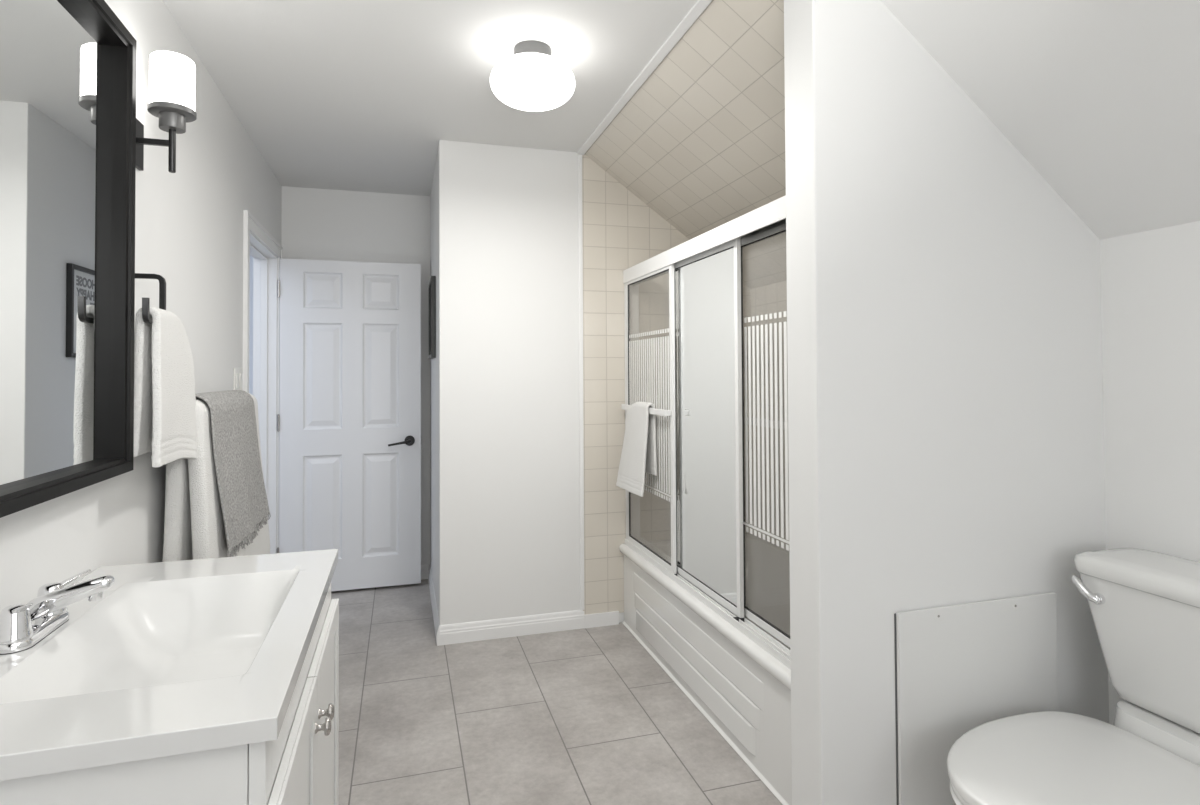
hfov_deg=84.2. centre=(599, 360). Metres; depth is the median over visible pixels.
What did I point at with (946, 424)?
wall partition
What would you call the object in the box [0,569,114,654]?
faucet
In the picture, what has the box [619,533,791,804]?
bathtub
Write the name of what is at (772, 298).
wall
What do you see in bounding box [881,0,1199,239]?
ceiling
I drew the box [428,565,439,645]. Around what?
baseboard
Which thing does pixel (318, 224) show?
wall
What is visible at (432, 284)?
picture frame
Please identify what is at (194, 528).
bath towel
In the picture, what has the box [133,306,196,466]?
hand towel
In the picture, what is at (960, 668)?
access panel
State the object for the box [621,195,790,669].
shower door
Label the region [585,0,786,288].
ceiling
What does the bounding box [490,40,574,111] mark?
ceiling light
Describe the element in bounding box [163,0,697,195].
ceiling
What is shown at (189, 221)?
wall
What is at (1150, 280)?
wall
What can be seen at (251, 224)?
trim
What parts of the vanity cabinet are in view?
frame, door, door, knob, knob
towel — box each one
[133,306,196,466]
[162,393,269,561]
[195,390,270,556]
[616,402,656,496]
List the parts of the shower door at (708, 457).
sliding panel, header rail, mirror pane, sliding panel, sliding panel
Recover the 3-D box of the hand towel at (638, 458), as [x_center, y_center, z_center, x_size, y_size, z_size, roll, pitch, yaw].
[0.167,0.412,3.178,0.098,0.430,0.368,0,-1,-17]
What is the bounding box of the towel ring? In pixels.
[135,273,165,323]
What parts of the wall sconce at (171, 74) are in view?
arm, stem, lamp shade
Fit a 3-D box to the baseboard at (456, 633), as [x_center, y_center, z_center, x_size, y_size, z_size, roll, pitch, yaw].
[-0.336,1.319,3.313,0.902,0.091,0.017,0,-1,-17]
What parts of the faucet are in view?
handle, lever, handle, spout, lever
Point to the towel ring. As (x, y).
(146, 318)
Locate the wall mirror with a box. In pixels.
[0,0,136,517]
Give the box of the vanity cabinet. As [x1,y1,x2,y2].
[0,583,338,804]
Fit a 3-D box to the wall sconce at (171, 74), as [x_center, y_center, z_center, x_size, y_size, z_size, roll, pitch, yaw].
[-1.178,-0.662,1.788,0.159,0.308,0.158,0,-1,-17]
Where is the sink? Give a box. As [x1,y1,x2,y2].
[0,549,337,780]
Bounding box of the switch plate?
[234,368,241,389]
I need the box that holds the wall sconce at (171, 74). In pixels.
[136,51,196,172]
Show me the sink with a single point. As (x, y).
(185, 656)
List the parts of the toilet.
bowl, seat, seat lid, flush lever, tank lid, tank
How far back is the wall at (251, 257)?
4.70 m
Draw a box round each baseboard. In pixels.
[421,564,427,579]
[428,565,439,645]
[440,610,618,644]
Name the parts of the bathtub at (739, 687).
raised panel, raised panel, raised panel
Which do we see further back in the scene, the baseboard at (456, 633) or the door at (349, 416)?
the door at (349, 416)
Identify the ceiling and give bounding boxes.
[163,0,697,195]
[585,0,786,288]
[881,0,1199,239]
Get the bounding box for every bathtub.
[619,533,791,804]
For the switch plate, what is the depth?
2.91 m
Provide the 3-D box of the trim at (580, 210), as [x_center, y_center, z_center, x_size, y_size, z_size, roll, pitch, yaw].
[-0.097,0.105,3.412,0.022,2.340,0.010,0,-1,-17]
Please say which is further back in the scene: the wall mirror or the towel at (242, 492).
the towel at (242, 492)
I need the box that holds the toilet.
[947,548,1199,804]
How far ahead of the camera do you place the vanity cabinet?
0.89 m
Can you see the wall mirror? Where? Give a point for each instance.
(68, 67)
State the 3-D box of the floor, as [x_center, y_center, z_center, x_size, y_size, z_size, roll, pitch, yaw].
[-0.457,1.366,1.706,4.500,0.060,6.981,0,-1,-17]
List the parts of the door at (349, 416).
handle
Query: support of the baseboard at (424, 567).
attached to the wall at (318, 224)
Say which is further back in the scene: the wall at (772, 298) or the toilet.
the wall at (772, 298)
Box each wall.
[0,0,281,612]
[249,255,252,394]
[281,186,429,567]
[430,140,752,624]
[750,280,788,548]
[1100,221,1199,724]
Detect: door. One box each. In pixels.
[277,259,420,590]
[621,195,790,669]
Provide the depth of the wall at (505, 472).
3.35 m
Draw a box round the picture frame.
[428,276,435,358]
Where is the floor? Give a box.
[331,579,781,804]
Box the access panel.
[894,592,1057,804]
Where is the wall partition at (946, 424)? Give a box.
[784,0,1108,804]
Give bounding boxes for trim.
[243,210,282,552]
[577,0,711,154]
[578,154,583,609]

